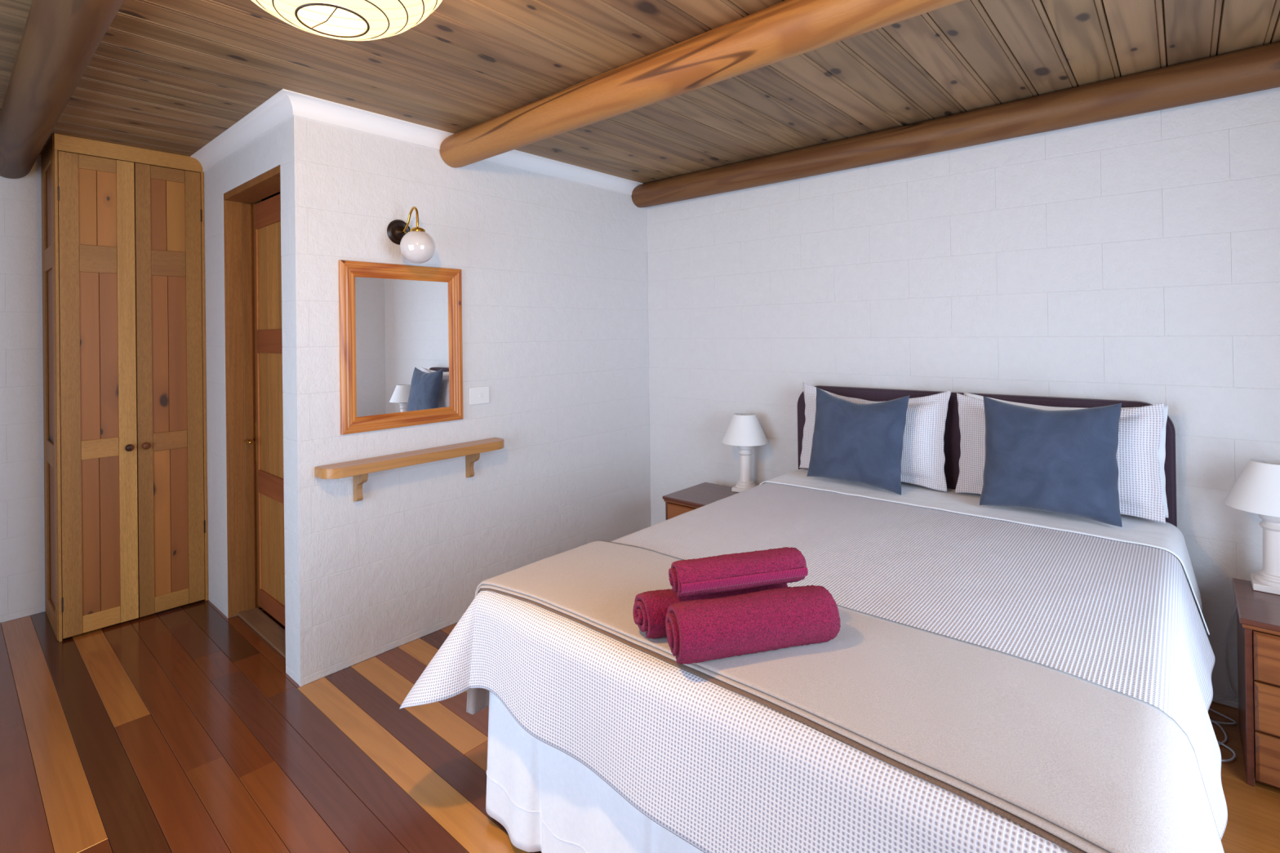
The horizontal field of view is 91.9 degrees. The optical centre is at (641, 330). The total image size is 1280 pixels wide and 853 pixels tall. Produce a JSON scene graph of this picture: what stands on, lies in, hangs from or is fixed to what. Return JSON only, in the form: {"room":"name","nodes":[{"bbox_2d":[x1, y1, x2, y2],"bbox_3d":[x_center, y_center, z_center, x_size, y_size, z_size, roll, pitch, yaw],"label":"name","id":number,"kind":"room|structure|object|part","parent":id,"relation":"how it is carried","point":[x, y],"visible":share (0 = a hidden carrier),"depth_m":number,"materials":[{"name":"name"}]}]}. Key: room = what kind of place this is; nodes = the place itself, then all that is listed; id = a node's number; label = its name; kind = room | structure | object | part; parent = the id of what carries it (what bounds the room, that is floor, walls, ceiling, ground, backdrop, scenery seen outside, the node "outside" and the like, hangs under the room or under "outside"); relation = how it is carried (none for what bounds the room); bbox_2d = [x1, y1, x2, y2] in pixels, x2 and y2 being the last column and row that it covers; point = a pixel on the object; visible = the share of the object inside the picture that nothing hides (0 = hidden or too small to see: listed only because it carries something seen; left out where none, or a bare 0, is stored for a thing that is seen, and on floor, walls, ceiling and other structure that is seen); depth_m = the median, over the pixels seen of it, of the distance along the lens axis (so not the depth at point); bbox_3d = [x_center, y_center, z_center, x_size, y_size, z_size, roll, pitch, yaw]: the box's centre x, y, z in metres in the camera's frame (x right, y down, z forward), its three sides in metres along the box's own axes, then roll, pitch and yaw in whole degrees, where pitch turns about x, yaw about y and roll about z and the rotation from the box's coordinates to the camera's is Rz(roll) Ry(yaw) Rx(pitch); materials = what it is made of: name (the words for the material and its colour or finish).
{"room":"bedroom","nodes":[
{"label":"bedroom","id":0,"kind":"room"},
{"bbox_2d":[0,154,138,622],"bbox_3d":[-3.652,0.291,3.043,0.140,2.596,2.274,-1,0,41],"label":"wall","id":1,"kind":"structure","parent":0,"point":[22,525],"depth_m":3.31,"materials":[{"name":"paint"}]},
{"bbox_2d":[203,115,303,686],"bbox_3d":[-1.990,0.271,3.606,2.100,2.596,0.788,-1,0,41],"label":"wall","id":2,"kind":"structure","parent":0,"point":[277,147],"depth_m":2.96,"materials":[{"name":"paint"}]},
{"bbox_2d":[223,164,285,658],"bbox_3d":[-1.833,0.383,3.068,0.868,2.261,0.182,-1,0,41],"label":"door","id":3,"kind":"structure","parent":2,"relation":"in","point":[255,549],"depth_m":3.29,"materials":[{"name":"brown wood"}]},
{"bbox_3d":[-2.091,0.594,3.316,0.109,0.016,0.057,-1,0,41],"label":"lever","id":4,"kind":"part","parent":3,"relation":"part of","materials":[{"name":"gold metal"}]},
{"bbox_3d":[-2.107,0.609,3.369,0.022,0.220,0.003,-1,0,41],"label":"handle","id":5,"kind":"part","parent":3,"relation":"part of","materials":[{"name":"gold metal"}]},
{"bbox_3d":[-1.803,-0.619,3.119,0.740,0.134,0.035,-1,0,41],"label":"rail","id":6,"kind":"part","parent":3,"relation":"part of","materials":[{"name":"brown wood"}]},
{"bbox_3d":[-1.794,0.056,3.116,0.740,0.123,0.035,-1,0,41],"label":"rail","id":7,"kind":"part","parent":3,"relation":"part of","materials":[{"name":"brown wood"}]},
{"bbox_3d":[-1.783,0.811,3.113,0.740,0.121,0.035,-1,0,41],"label":"rail","id":8,"kind":"part","parent":3,"relation":"part of","materials":[{"name":"brown wood"}]},
{"bbox_3d":[-1.775,1.440,3.110,0.740,0.092,0.035,-1,0,41],"label":"rail","id":9,"kind":"part","parent":3,"relation":"part of","materials":[{"name":"brown wood"}]},
{"bbox_2d":[293,115,650,686],"bbox_3d":[-0.754,0.254,3.529,0.140,2.596,2.300,-1,0,41],"label":"wall","id":10,"kind":"structure","parent":0,"point":[554,269],"depth_m":3.27,"materials":[{"name":"paint"}]},
{"bbox_2d":[338,259,463,435],"bbox_3d":[-1.135,0.075,2.975,0.020,0.775,0.613,-1,0,41],"label":"wall mirror","id":11,"kind":"object","parent":10,"relation":"attached to","point":[401,349],"visible":1,"depth_m":2.95,"materials":[{"name":"brown wood"}]},
{"bbox_3d":[-1.314,0.076,2.771,0.020,0.775,0.070,-1,0,41],"label":"frame rail","id":12,"kind":"part","parent":11,"relation":"part of","materials":[{"name":"wood"}]},
{"bbox_3d":[-1.140,-0.278,2.977,0.020,0.070,0.613,-1,0,41],"label":"frame rail","id":13,"kind":"part","parent":11,"relation":"part of","materials":[{"name":"wood"}]},
{"bbox_3d":[-1.140,0.075,2.980,0.002,0.665,0.503,-1,0,41],"label":"glass","id":14,"kind":"part","parent":11,"relation":"part of","materials":[{"name":"white mirror"}]},
{"bbox_3d":[-1.130,0.427,2.974,0.020,0.070,0.613,-1,0,41],"label":"frame rail","id":15,"kind":"part","parent":11,"relation":"part of","materials":[{"name":"wood"}]},
{"bbox_3d":[-0.956,0.073,3.180,0.020,0.775,0.070,-1,0,41],"label":"frame rail","id":16,"kind":"part","parent":11,"relation":"part of","materials":[{"name":"wood"}]},
{"bbox_2d":[314,437,504,501],"bbox_3d":[-1.055,0.677,2.976,0.124,0.184,0.934,-1,0,41],"label":"wall shelf","id":17,"kind":"object","parent":10,"relation":"attached to","point":[360,469],"visible":1,"depth_m":2.85,"materials":[{"name":"brown wood"}]},
{"bbox_2d":[386,206,435,263],"bbox_3d":[-1.070,-0.441,2.885,0.250,0.268,0.154,-1,0,41],"label":"wall light","id":18,"kind":"object","parent":10,"relation":"attached to","point":[417,246],"visible":1,"depth_m":2.82,"materials":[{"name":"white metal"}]},
{"bbox_3d":[-1.092,-0.519,2.903,0.163,0.111,0.011,-1,0,41],"label":"arm","id":19,"kind":"part","parent":18,"relation":"part of","materials":[{"name":"gold metal"}]},
{"bbox_3d":[-1.033,-0.380,2.853,0.154,0.144,0.154,-1,0,41],"label":"globe","id":20,"kind":"part","parent":18,"relation":"part of","materials":[{"name":"white glass"}]},
{"bbox_2d":[190,88,643,195],"bbox_3d":[-1.219,-0.948,3.876,1.393,0.078,2.352,-1,0,41],"label":"trim","id":21,"kind":"structure","parent":10,"relation":"attached to","point":[285,104],"depth_m":2.99,"materials":[{"name":"white paint"}]},
{"bbox_2d":[468,386,489,404],"bbox_3d":[-0.863,0.347,3.287,0.012,0.092,0.124,-1,0,41],"label":"light switch","id":22,"kind":"object","parent":10,"relation":"attached to","point":[477,395],"visible":1,"depth_m":3.28,"materials":[{"name":"white plastic"}]},
{"bbox_2d":[0,0,1279,192],"bbox_3d":[-0.696,-1.041,2.057,5.920,0.080,4.720,-1,0,41],"label":"ceiling","id":23,"kind":"structure","parent":0,"point":[168,76],"depth_m":2.36,"materials":[{"name":"brown wood"}]},
{"bbox_2d":[0,0,124,178],"bbox_3d":[-1.249,-0.916,1.438,5.615,0.160,0.166,-1,0,41],"label":"log beam","id":24,"kind":"structure","parent":23,"relation":"attached to","point":[60,39],"depth_m":2.00,"materials":[{"name":"brown wood"}]},
{"bbox_2d":[251,0,442,40],"bbox_3d":[-0.595,-0.796,1.188,0.470,0.418,0.470,-1,0,14],"label":"paper lantern","id":25,"kind":"object","parent":23,"relation":"hanging from","point":[344,20],"visible":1,"depth_m":1.22,"materials":[{"name":"beige paper"}]},
{"bbox_2d":[440,0,963,167],"bbox_3d":[0.438,-0.937,1.954,3.756,0.159,0.167,-1,0,41],"label":"log beam","id":26,"kind":"structure","parent":23,"relation":"attached to","point":[785,29],"depth_m":2.11,"materials":[{"name":"brown wood"}]},
{"bbox_2d":[631,40,1279,207],"bbox_3d":[1.392,-0.945,3.044,3.756,0.159,0.163,-1,0,41],"label":"log beam","id":27,"kind":"structure","parent":23,"relation":"attached to","point":[1255,68],"depth_m":2.76,"materials":[{"name":"brown wood"}]},
{"bbox_2d":[0,600,1279,852],"bbox_3d":[-0.662,1.534,2.046,5.920,0.080,4.720,-1,0,41],"label":"floor","id":28,"kind":"structure","parent":0,"point":[181,729],"depth_m":2.20,"materials":[{"name":"brown wood"}]},
{"bbox_2d":[40,133,208,642],"bbox_3d":[-2.849,0.281,3.422,0.566,2.494,0.620,-1,0,41],"label":"wardrobe","id":29,"kind":"object","parent":28,"relation":"on","point":[123,232],"visible":0.99,"depth_m":3.24,"materials":[{"name":"brown wood"}]},
{"bbox_3d":[-3.076,-0.905,3.208,0.320,0.114,0.012,-1,0,41],"label":"rail","id":30,"kind":"part","parent":29,"relation":"part of","materials":[{"name":"brown wood"}]},
{"bbox_3d":[-3.069,-0.371,3.205,0.320,0.115,0.012,-1,0,41],"label":"rail","id":31,"kind":"part","parent":29,"relation":"part of","materials":[{"name":"brown wood"}]},
{"bbox_3d":[-3.056,0.639,3.201,0.320,0.115,0.012,-1,0,41],"label":"rail","id":32,"kind":"part","parent":29,"relation":"part of","materials":[{"name":"brown wood"}]},
{"bbox_3d":[-3.044,1.480,3.198,0.320,0.099,0.012,-1,0,41],"label":"rail","id":33,"kind":"part","parent":29,"relation":"part of","materials":[{"name":"brown wood"}]},
{"bbox_3d":[-3.065,0.283,3.220,0.506,2.492,0.008,-1,0,41],"label":"panel","id":34,"kind":"part","parent":29,"relation":"part of","materials":[{"name":"brown wood"}]},
{"bbox_3d":[-2.870,0.320,3.042,0.022,2.414,0.012,-1,0,41],"label":"post","id":35,"kind":"part","parent":29,"relation":"part of","materials":[{"name":"brown wood"}]},
{"bbox_3d":[-2.784,-0.849,3.162,0.021,0.070,0.146,-1,0,41],"label":"rail","id":36,"kind":"part","parent":29,"relation":"part of","materials":[{"name":"brown wood"}]},
{"bbox_3d":[-2.777,-0.362,3.160,0.021,0.138,0.146,-1,0,41],"label":"rail","id":37,"kind":"part","parent":29,"relation":"part of","materials":[{"name":"brown wood"}]},
{"bbox_3d":[-2.764,0.602,3.156,0.021,0.097,0.146,-1,0,41],"label":"rail","id":38,"kind":"part","parent":29,"relation":"part of","materials":[{"name":"brown wood"}]},
{"bbox_3d":[-2.752,1.472,3.152,0.021,0.086,0.146,-1,0,41],"label":"rail","id":39,"kind":"part","parent":29,"relation":"part of","materials":[{"name":"brown wood"}]},
{"bbox_3d":[-3.027,0.284,3.594,0.015,2.456,0.576,-1,0,41],"label":"panel","id":40,"kind":"part","parent":29,"relation":"part of","materials":[{"name":"brown wood"}]},
{"bbox_3d":[-2.667,0.612,3.221,0.037,0.037,0.037,-1,0,41],"label":"knob","id":41,"kind":"part","parent":29,"relation":"part of","materials":[{"name":"brown wood"}]},
{"bbox_3d":[-2.623,0.612,3.273,0.037,0.037,0.037,-1,0,41],"label":"knob","id":42,"kind":"part","parent":29,"relation":"part of","materials":[{"name":"brown wood"}]},
{"bbox_3d":[-2.592,-0.851,3.381,0.021,0.070,0.152,-1,0,41],"label":"rail","id":43,"kind":"part","parent":29,"relation":"part of","materials":[{"name":"brown wood"}]},
{"bbox_3d":[-2.586,-0.364,3.378,0.021,0.138,0.152,-1,0,41],"label":"rail","id":44,"kind":"part","parent":29,"relation":"part of","materials":[{"name":"brown wood"}]},
{"bbox_3d":[-2.573,0.601,3.374,0.021,0.097,0.152,-1,0,41],"label":"rail","id":45,"kind":"part","parent":29,"relation":"part of","materials":[{"name":"brown wood"}]},
{"bbox_3d":[-2.561,1.470,3.371,0.021,0.086,0.152,-1,0,41],"label":"rail","id":46,"kind":"part","parent":29,"relation":"part of","materials":[{"name":"brown wood"}]},
{"bbox_3d":[-2.473,0.316,3.495,0.022,2.414,0.014,-1,0,41],"label":"post","id":47,"kind":"part","parent":29,"relation":"part of","materials":[{"name":"brown wood"}]},
{"bbox_2d":[662,482,739,519],"bbox_3d":[0.425,1.218,3.558,0.462,0.534,0.455,-1,0,41],"label":"nightstand","id":48,"kind":"object","parent":28,"relation":"on","point":[682,501],"visible":0.17,"depth_m":3.54,"materials":[{"name":"brown wood"}]},
{"bbox_3d":[0.281,1.236,3.712,0.018,0.502,0.413,-1,0,41],"label":"panel","id":49,"kind":"part","parent":48,"relation":"part of","materials":[{"name":"brown wood"}]},
{"bbox_3d":[0.302,1.066,3.420,0.398,0.154,0.032,-1,0,41],"label":"drawer","id":50,"kind":"part","parent":48,"relation":"part of","materials":[{"name":"brown wood"}]},
{"bbox_3d":[0.433,0.976,3.572,0.450,0.014,0.421,-1,0,41],"label":"moulding","id":51,"kind":"part","parent":48,"relation":"part of","materials":[{"name":"brown wood"}]},
{"bbox_2d":[722,413,768,492],"bbox_3d":[0.611,0.722,3.658,0.268,0.452,0.268,-1,0,29],"label":"table lamp","id":52,"kind":"object","parent":48,"relation":"on","point":[744,430],"visible":1,"depth_m":3.60,"materials":[{"name":"beige fabric"}]},
{"bbox_3d":[0.609,0.579,3.659,0.268,0.166,0.268,-1,0,29],"label":"lamp shade","id":53,"kind":"part","parent":52,"relation":"part of","materials":[{"name":"white fabric"}]},
{"bbox_2d":[797,385,1177,527],"bbox_3d":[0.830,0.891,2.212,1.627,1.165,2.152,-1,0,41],"label":"headboard","id":54,"kind":"object","parent":28,"relation":"on","point":[952,437],"visible":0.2,"depth_m":2.96,"materials":[{"name":"fabric"}]},
{"bbox_2d":[485,691,703,852],"bbox_3d":[0.783,1.276,2.143,1.652,0.402,2.109,-1,0,41],"label":"valance","id":55,"kind":"object","parent":54,"relation":"hanging from","point":[545,799],"visible":0.24,"depth_m":1.68,"materials":[{"name":"white fabric"}]},
{"bbox_2d":[399,482,1227,852],"bbox_3d":[0.610,0.977,1.972,1.956,0.417,1.943,-1,0,41],"label":"coverlet","id":56,"kind":"object","parent":54,"relation":"on","point":[722,770],"visible":0.68,"depth_m":1.57,"materials":[{"name":"fabric"}]},
{"bbox_2d":[466,540,1224,852],"bbox_3d":[0.291,0.982,1.560,1.847,0.464,0.537,-1,0,41],"label":"blanket","id":57,"kind":"object","parent":56,"relation":"on","point":[1083,766],"visible":0.79,"depth_m":1.21,"materials":[{"name":"beige fabric"}]},
{"bbox_2d":[632,583,787,639],"bbox_3d":[0.186,0.701,1.582,0.418,0.102,0.115,-1,0,-15],"label":"rolled towel","id":58,"kind":"object","parent":57,"relation":"on","point":[650,610],"visible":0.23,"depth_m":1.52,"materials":[{"name":"red fabric"}]},
{"bbox_2d":[665,585,840,664],"bbox_3d":[0.262,0.688,1.467,0.426,0.121,0.137,-1,0,-15],"label":"rolled towel","id":59,"kind":"object","parent":57,"relation":"on","point":[701,630],"visible":1,"depth_m":1.42,"materials":[{"name":"fabric"}]},
{"bbox_2d":[668,546,808,597],"bbox_3d":[0.239,0.597,1.534,0.364,0.080,0.092,-1,0,-16],"label":"rolled towel","id":60,"kind":"object","parent":59,"relation":"on","point":[724,573],"visible":1,"depth_m":1.50,"materials":[{"name":"fabric"}]},
{"bbox_2d":[759,468,1209,635],"bbox_3d":[1.369,0.894,2.789,1.743,0.277,0.401,-1,0,41],"label":"sheet","id":61,"kind":"object","parent":56,"relation":"on","point":[1166,536],"visible":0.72,"depth_m":2.52,"materials":[{"name":"white fabric"}]},
{"bbox_2d":[806,386,909,494],"bbox_3d":[1.050,0.527,3.035,0.485,0.468,0.161,-1,0,44],"label":"cushion","id":62,"kind":"object","parent":61,"relation":"on","point":[852,442],"visible":1,"depth_m":2.96,"materials":[{"name":"blue fabric"}]},
{"bbox_2d":[799,382,951,491],"bbox_3d":[1.157,0.520,3.146,0.753,0.473,0.144,-1,0,44],"label":"pillow","id":63,"kind":"object","parent":61,"relation":"on","point":[923,458],"visible":0.34,"depth_m":2.96,"materials":[{"name":"fabric"}]},
{"bbox_2d":[979,395,1122,527],"bbox_3d":[1.648,0.514,2.515,0.484,0.458,0.166,-1,0,43],"label":"cushion","id":64,"kind":"object","parent":61,"relation":"on","point":[1064,462],"visible":1,"depth_m":2.45,"materials":[{"name":"blue fabric"}]},
{"bbox_2d":[955,391,1168,523],"bbox_3d":[1.749,0.516,2.634,0.758,0.458,0.150,-1,0,39],"label":"pillow","id":65,"kind":"object","parent":61,"relation":"on","point":[1141,449],"visible":0.36,"depth_m":2.44,"materials":[{"name":"fabric"}]},
{"bbox_2d":[1208,579,1250,762],"bbox_3d":[2.102,1.196,2.234,0.166,0.518,0.433,-1,0,41],"label":"power cable","id":66,"kind":"object","parent":28,"relation":"on","point":[1233,722],"visible":0.64,"depth_m":2.35,"materials":[{"name":"white plastic"}]},
{"bbox_2d":[1231,577,1279,789],"bbox_3d":[2.225,1.187,1.982,0.462,0.534,0.455,-1,0,41],"label":"nightstand","id":67,"kind":"object","parent":28,"relation":"on","point":[1258,612],"visible":1,"depth_m":1.97,"materials":[{"name":"brown wood"}]},
{"bbox_3d":[2.081,1.205,2.135,0.018,0.502,0.413,-1,0,41],"label":"panel","id":68,"kind":"part","parent":67,"relation":"part of","materials":[{"name":"brown wood"}]},
{"bbox_2d":[1223,457,1279,595],"bbox_3d":[2.249,0.694,2.196,0.268,0.452,0.268,-1,0,41],"label":"table lamp","id":69,"kind":"object","parent":67,"relation":"on","point":[1256,490],"visible":1,"depth_m":2.18,"materials":[{"name":"beige"}]},
{"bbox_3d":[2.247,0.551,2.197,0.268,0.166,0.268,-1,0,41],"label":"lamp shade","id":70,"kind":"part","parent":69,"relation":"part of","materials":[{"name":"white fabric"}]},
{"bbox_3d":[2.370,1.183,2.147,0.402,0.460,0.010,-1,0,41],"label":"panel","id":71,"kind":"part","parent":67,"relation":"part of","materials":[{"name":"brown wood"}]},
{"bbox_3d":[2.233,0.945,1.995,0.450,0.014,0.421,-1,0,41],"label":"moulding","id":72,"kind":"part","parent":67,"relation":"part of","materials":[{"name":"brown wood"}]},
{"bbox_3d":[2.102,1.035,1.844,0.398,0.154,0.032,-1,0,41],"label":"drawer","id":73,"kind":"part","parent":67,"relation":"part of","materials":[{"name":"brown wood"}]},
{"bbox_3d":[2.104,1.195,1.843,0.398,0.154,0.032,-1,0,41],"label":"drawer","id":74,"kind":"part","parent":67,"relation":"part of","materials":[{"name":"brown wood"}]},
{"bbox_3d":[2.107,1.355,1.843,0.398,0.154,0.032,-1,0,41],"label":"drawer","id":75,"kind":"part","parent":67,"relation":"part of","materials":[{"name":"brown wood"}]},
{"bbox_2d":[646,87,1279,702],"bbox_3d":[1.519,0.221,3.158,4.050,2.596,0.160,-1,0,41],"label":"wall","id":76,"kind":"structure","parent":0,"point":[1136,257],"depth_m":2.85,"materials":[{"name":"paint"}]},
{"bbox_2d":[1212,696,1238,708],"bbox_3d":[1.476,1.458,3.092,3.760,0.021,0.010,-1,0,41],"label":"baseboard","id":77,"kind":"structure","parent":76,"relation":"attached to","point":[1228,703],"depth_m":2.39,"materials":[{"name":"white wood"}]}
]}

